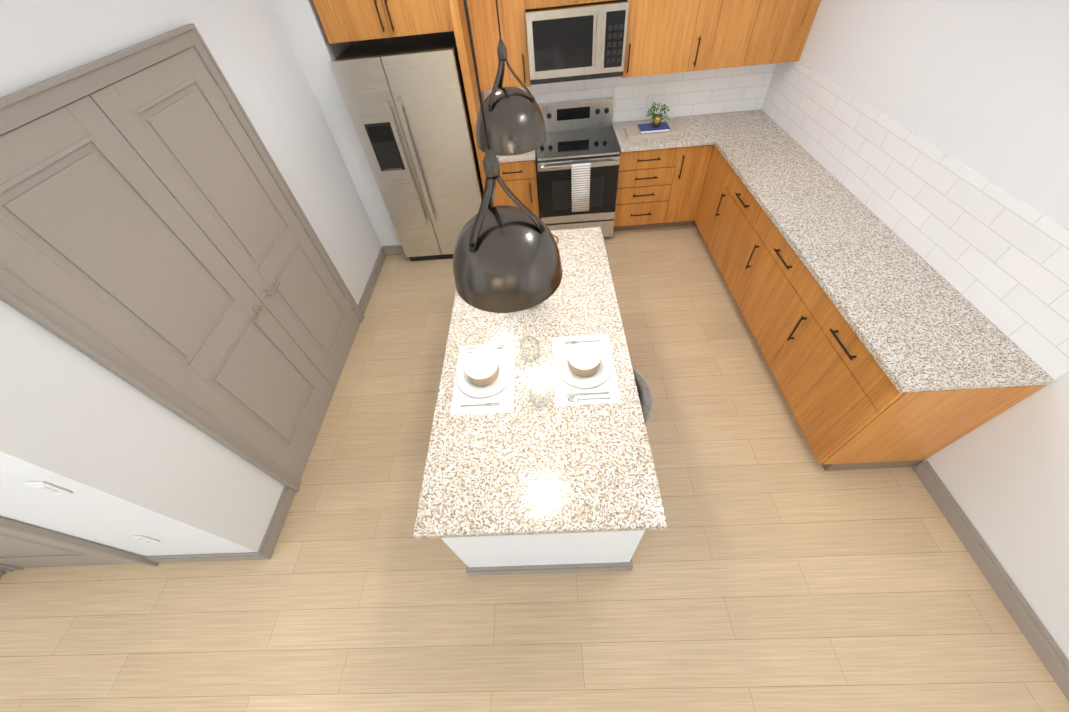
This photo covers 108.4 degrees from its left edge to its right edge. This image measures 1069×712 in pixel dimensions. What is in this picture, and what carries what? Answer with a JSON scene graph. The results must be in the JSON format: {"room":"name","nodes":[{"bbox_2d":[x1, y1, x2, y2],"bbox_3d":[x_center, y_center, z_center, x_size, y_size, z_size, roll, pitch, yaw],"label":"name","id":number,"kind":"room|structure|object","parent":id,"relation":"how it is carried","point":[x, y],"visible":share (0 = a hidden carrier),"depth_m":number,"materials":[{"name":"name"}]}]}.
{"room":"kitchen","nodes":[
{"label":"kitchen","id":0,"kind":"room"},
{"bbox_2d":[0,466,272,562],"bbox_3d":[-2.637,0.357,1.366,1.859,2.770,0.136,-3,50,3],"label":"wall","id":1,"kind":"structure","parent":0,"point":[81,517],"depth_m":1.83,"materials":[{"name":"white paint"}]},
{"bbox_2d":[23,481,72,494],"bbox_3d":[-1.857,0.508,1.473,0.075,0.115,0.010,-3,50,3],"label":"switch","id":2,"kind":"object","parent":1,"relation":"attached to","point":[48,488],"visible":0.98,"depth_m":1.44,"materials":[{"name":"white plastic"}]},
{"bbox_2d":[0,528,138,567],"bbox_3d":[-2.880,0.668,1.580,0.818,2.071,0.084,-3,50,3],"label":"closet door","id":3,"kind":"structure","parent":1,"relation":"in","point":[18,549],"depth_m":2.18,"materials":[{"name":"beige wood"}]},
{"bbox_2d":[0,517,158,574],"bbox_3d":[-2.907,0.625,1.571,1.024,2.156,0.034,-3,50,3],"label":"door frame","id":4,"kind":"structure","parent":1,"relation":"attached to","point":[5,523],"depth_m":1.99,"materials":[{"name":"beige wood"}]},
{"bbox_2d":[129,536,160,542],"bbox_3d":[-2.036,0.961,2.014,0.070,0.115,0.009,-3,50,3],"label":"outlet","id":5,"kind":"object","parent":1,"relation":"attached to","point":[145,539],"visible":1,"depth_m":2.00,"materials":[{"name":"white plastic"}]},
{"bbox_2d":[0,0,400,552],"bbox_3d":[-1.690,-1.077,2.459,0.367,2.770,3.680,-3,50,3],"label":"wall","id":6,"kind":"structure","parent":0,"point":[74,420],"depth_m":1.86,"materials":[{"name":"white paint"}]},
{"bbox_2d":[0,47,359,479],"bbox_3d":[-1.682,-0.388,2.335,0.064,2.071,1.532,-3,50,3],"label":"double doors","id":7,"kind":"structure","parent":6,"relation":"in","point":[150,222],"depth_m":1.91,"materials":[{"name":"beige wood"}]},
{"bbox_2d":[0,23,364,491],"bbox_3d":[-1.701,-0.410,2.308,0.033,2.156,1.672,-3,50,3],"label":"door frame","id":8,"kind":"structure","parent":6,"relation":"attached to","point":[21,107],"depth_m":1.66,"materials":[{"name":"beige wood"}]},
{"bbox_2d":[0,216,1068,711],"bbox_3d":[-1.549,1.490,2.188,8.110,0.100,8.220,-3,50,3],"label":"floor","id":9,"kind":"structure","parent":0,"point":[776,566],"depth_m":2.13,"materials":[{"name":"brown wood"}]},
{"bbox_2d":[259,486,295,552],"bbox_3d":[-1.621,1.026,2.439,0.019,0.115,0.375,-3,50,3],"label":"baseboard","id":10,"kind":"structure","parent":9,"relation":"on","point":[273,531],"depth_m":2.43,"materials":[{"name":"beige wood"}]},
{"bbox_2d":[358,246,387,314],"bbox_3d":[-1.654,-0.785,3.943,0.016,0.115,0.995,-3,50,3],"label":"baseboard","id":11,"kind":"structure","parent":9,"relation":"on","point":[372,280],"depth_m":3.93,"materials":[{"name":"beige wood"}]},
{"bbox_2d":[329,31,483,260],"bbox_3d":[-0.984,-1.872,3.693,0.915,1.780,0.822,-3,50,3],"label":"refrigerator","id":12,"kind":"object","parent":9,"relation":"on","point":[404,99],"visible":0.92,"depth_m":3.19,"materials":[{"name":"silver metal"}]},
{"bbox_2d":[493,149,539,218],"bbox_3d":[-0.189,-1.755,4.103,0.455,0.878,0.577,-3,50,3],"label":"base cabinet","id":13,"kind":"object","parent":9,"relation":"on","point":[521,177],"depth_m":3.76,"materials":[{"name":"brown wood"}]},
{"bbox_2d":[496,150,535,162],"bbox_3d":[-0.223,-2.039,3.742,0.457,0.040,0.603,-3,50,3],"label":"countertop","id":14,"kind":"structure","parent":13,"relation":"on","point":[530,155],"depth_m":3.55,"materials":[{"name":"stone"}]},
{"bbox_2d":[444,529,664,575],"bbox_3d":[0.041,0.201,2.474,0.936,0.857,1.968,-3,50,3],"label":"kitchen island","id":15,"kind":"object","parent":9,"relation":"on","point":[600,551],"depth_m":1.90,"materials":[{"name":"white paint"}]},
{"bbox_2d":[417,529,656,540],"bbox_3d":[0.017,0.607,1.569,0.964,0.023,0.224,-3,50,3],"label":"island countertop","id":16,"kind":"structure","parent":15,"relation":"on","point":[628,531],"depth_m":1.64,"materials":[{"name":"white stone"}]},
{"bbox_2d":[413,227,667,537],"bbox_3d":[0.001,-0.098,2.112,0.970,0.040,2.010,-3,50,3],"label":"countertop","id":17,"kind":"structure","parent":16,"relation":"on","point":[526,466],"depth_m":1.69,"materials":[{"name":"stone"}]},
{"bbox_2d":[450,343,514,414],"bbox_3d":[-0.255,0.075,1.908,0.300,0.090,0.430,-3,50,3],"label":"place setting","id":18,"kind":"object","parent":17,"relation":"on","point":[484,380],"visible":1,"depth_m":1.90,"materials":[{"name":"white"}]},
{"bbox_2d":[520,336,539,362],"bbox_3d":[-0.023,-0.028,1.945,0.102,0.130,0.102,-3,50,3],"label":"tumbler","id":19,"kind":"object","parent":17,"relation":"on","point":[537,352],"visible":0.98,"depth_m":1.93,"materials":[{"name":"clear glass"}]},
{"bbox_2d":[526,303,541,309],"bbox_3d":[-0.050,-0.494,2.046,0.230,0.572,0.160,-3,50,3],"label":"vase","id":20,"kind":"object","parent":17,"relation":"on","point":[532,308],"depth_m":2.22,"materials":[{"name":"clear glass"}]},
{"bbox_2d":[529,380,550,407],"bbox_3d":[0.026,0.181,1.768,0.102,0.130,0.102,-3,50,3],"label":"tumbler","id":21,"kind":"object","parent":17,"relation":"on","point":[531,396],"visible":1,"depth_m":1.76,"materials":[{"name":"clear glass"}]},
{"bbox_2d":[552,334,620,405],"bbox_3d":[0.244,0.030,1.896,0.300,0.090,0.430,-3,50,3],"label":"place setting","id":22,"kind":"object","parent":17,"relation":"on","point":[584,371],"visible":1,"depth_m":1.89,"materials":[{"name":"white"}]},
{"bbox_2d":[536,97,620,236],"bbox_3d":[0.418,-1.823,3.922,0.764,1.150,0.703,-3,50,3],"label":"range","id":23,"kind":"object","parent":9,"relation":"on","point":[579,131],"visible":0.83,"depth_m":3.71,"materials":[{"name":"silver metal"}]},
{"bbox_2d":[571,162,590,211],"bbox_3d":[0.438,-1.596,3.661,0.170,0.460,0.038,-3,50,3],"label":"towel","id":24,"kind":"object","parent":23,"relation":"hanging from","point":[580,177],"visible":0.94,"depth_m":3.63,"materials":[{"name":"white fabric"}]},
{"bbox_2d":[633,369,652,426],"bbox_3d":[0.394,0.462,2.216,0.427,0.868,0.444,-3,50,3],"label":"bar stool","id":25,"kind":"object","parent":9,"relation":"on","point":[645,394],"visible":0.12,"depth_m":1.87,"materials":[{"name":"grey metal"}]},
{"bbox_2d":[613,147,683,230],"bbox_3d":[1.082,-1.832,4.040,0.540,0.878,0.577,-3,50,3],"label":"base cabinet","id":26,"kind":"object","parent":9,"relation":"on","point":[646,178],"depth_m":3.80,"materials":[{"name":"brown wood"}]},
{"bbox_2d":[612,115,715,151],"bbox_3d":[1.196,-2.122,3.669,0.837,0.040,0.608,-3,50,3],"label":"countertop","id":27,"kind":"structure","parent":26,"relation":"on","point":[696,134],"depth_m":3.55,"materials":[{"name":"stone"}]},
{"bbox_2d":[624,102,684,138],"bbox_3d":[1.119,-2.204,3.562,0.520,0.238,0.221,-3,50,3],"label":"decorative tray","id":28,"kind":"object","parent":27,"relation":"on","point":[656,127],"visible":1,"depth_m":3.58,"materials":[{"name":"wood"}]},
{"bbox_2d":[664,145,711,226],"bbox_3d":[1.517,-1.858,4.019,0.333,0.878,0.577,-3,50,3],"label":"base cabinet","id":29,"kind":"object","parent":9,"relation":"on","point":[693,164],"depth_m":3.78,"materials":[{"name":"brown wood"}]},
{"bbox_2d":[692,145,727,243],"bbox_3d":[1.979,-1.497,3.673,0.617,0.878,0.468,-3,50,3],"label":"base cabinet","id":30,"kind":"object","parent":9,"relation":"on","point":[718,166],"depth_m":3.63,"materials":[{"name":"brown wood"}]},
{"bbox_2d":[707,164,763,292],"bbox_3d":[1.988,-1.027,3.283,0.617,0.878,0.755,-3,50,3],"label":"base cabinet","id":31,"kind":"object","parent":9,"relation":"on","point":[737,220],"depth_m":3.24,"materials":[{"name":"brown wood"}]},
{"bbox_2d":[696,110,1053,392],"bbox_3d":[1.949,-1.132,2.774,0.633,0.040,3.298,-3,50,3],"label":"countertop","id":32,"kind":"structure","parent":31,"relation":"on","point":[916,322],"depth_m":2.19,"materials":[{"name":"stone"}]},
{"bbox_2d":[732,212,815,362],"bbox_3d":[2.000,-0.446,2.801,0.617,0.878,0.755,-3,50,3],"label":"base cabinet","id":33,"kind":"object","parent":9,"relation":"on","point":[774,284],"depth_m":2.75,"materials":[{"name":"brown wood"}]},
{"bbox_2d":[768,281,1045,470],"bbox_3d":[2.011,0.137,2.317,0.617,0.878,0.760,-3,50,3],"label":"base cabinet","id":34,"kind":"object","parent":9,"relation":"on","point":[850,406],"depth_m":2.13,"materials":[{"name":"brown wood"}]},
{"bbox_2d":[798,0,1068,700],"bbox_3d":[2.317,0.383,0.851,0.136,2.770,8.100,-3,50,3],"label":"wall","id":35,"kind":"structure","parent":0,"point":[980,87],"depth_m":1.89,"materials":[{"name":"white paint"}]},
{"bbox_2d":[759,61,1068,379],"bbox_3d":[2.240,-1.311,2.565,0.008,0.462,3.298,-3,50,3],"label":"tile backsplash","id":36,"kind":"structure","parent":35,"relation":"attached to","point":[997,256],"depth_m":2.10,"materials":[{"name":"white tile"}]},
{"bbox_3d":[0.211,-2.655,3.577,4.237,2.770,0.120,-3,50,3],"label":"wall","id":37,"kind":"structure","parent":0,"visible":0},
{"bbox_2d":[313,0,453,43],"bbox_3d":[-1.086,-2.786,2.809,0.949,0.615,0.617,-3,50,3],"label":"upper cabinet","id":38,"kind":"object","parent":37,"relation":"attached to","point":[341,20],"depth_m":2.76,"materials":[{"name":"brown wood"}]},
{"bbox_2d":[467,0,530,90],"bbox_3d":[-0.304,-2.789,3.036,0.455,1.080,0.347,-3,50,3],"label":"upper cabinet","id":39,"kind":"object","parent":37,"relation":"attached to","point":[483,18],"depth_m":3.07,"materials":[{"name":"brown wood"}]},
{"bbox_2d":[525,0,628,8],"bbox_3d":[0.291,-2.985,2.814,0.777,0.580,0.347,-3,50,3],"label":"upper cabinet","id":40,"kind":"object","parent":37,"relation":"attached to","point":[531,4],"depth_m":2.92,"materials":[{"name":"brown wood"}]},
{"bbox_2d":[525,0,628,84],"bbox_3d":[0.332,-2.606,3.180,0.773,0.460,0.463,-3,50,3],"label":"over-the-range microwave","id":41,"kind":"object","parent":40,"relation":"attached to","point":[586,41],"visible":1,"depth_m":3.03,"materials":[{"name":"silver metal"}]},
{"bbox_2d":[483,63,774,122],"bbox_3d":[0.855,-2.505,3.670,2.670,0.496,0.008,-3,50,3],"label":"tile backsplash","id":42,"kind":"structure","parent":37,"relation":"attached to","point":[734,89],"depth_m":3.66,"materials":[{"name":"white tile"}]},
{"bbox_2d":[620,0,700,77],"bbox_3d":[0.973,-2.866,2.973,0.553,1.080,0.347,-3,50,3],"label":"upper cabinet","id":43,"kind":"object","parent":37,"relation":"attached to","point":[669,36],"depth_m":3.08,"materials":[{"name":"brown wood"}]},
{"bbox_2d":[689,0,764,70],"bbox_3d":[1.478,-2.896,2.948,0.460,1.080,0.347,-3,50,3],"label":"upper cabinet","id":44,"kind":"object","parent":37,"relation":"attached to","point":[725,31],"depth_m":3.07,"materials":[{"name":"brown wood"}]},
{"bbox_2d":[745,0,820,65],"bbox_3d":[1.936,-2.924,2.925,0.458,1.080,0.347,-3,50,3],"label":"upper cabinet","id":45,"kind":"object","parent":37,"relation":"attached to","point":[784,26],"depth_m":3.06,"materials":[{"name":"brown wood"}]},
{"bbox_3d":[-1.769,-0.335,-0.016,8.110,0.100,8.220,-3,50,3],"label":"ceiling","id":46,"kind":"structure","parent":0,"visible":0},
{"bbox_2d":[453,0,562,312],"bbox_3d":[-0.111,-0.545,0.710,0.306,0.998,0.306,-3,50,3],"label":"pendant light","id":47,"kind":"object","parent":46,"relation":"hanging from","point":[506,258],"visible":1,"depth_m":0.94,"materials":[{"name":"grey metal"}]},
{"bbox_2d":[476,0,546,155],"bbox_3d":[-0.135,-1.248,1.288,0.306,0.988,0.306,-3,50,3],"label":"pendant light","id":48,"kind":"object","parent":46,"relation":"hanging from","point":[515,121],"visible":1,"depth_m":1.52,"materials":[{"name":"grey metal"}]}
]}

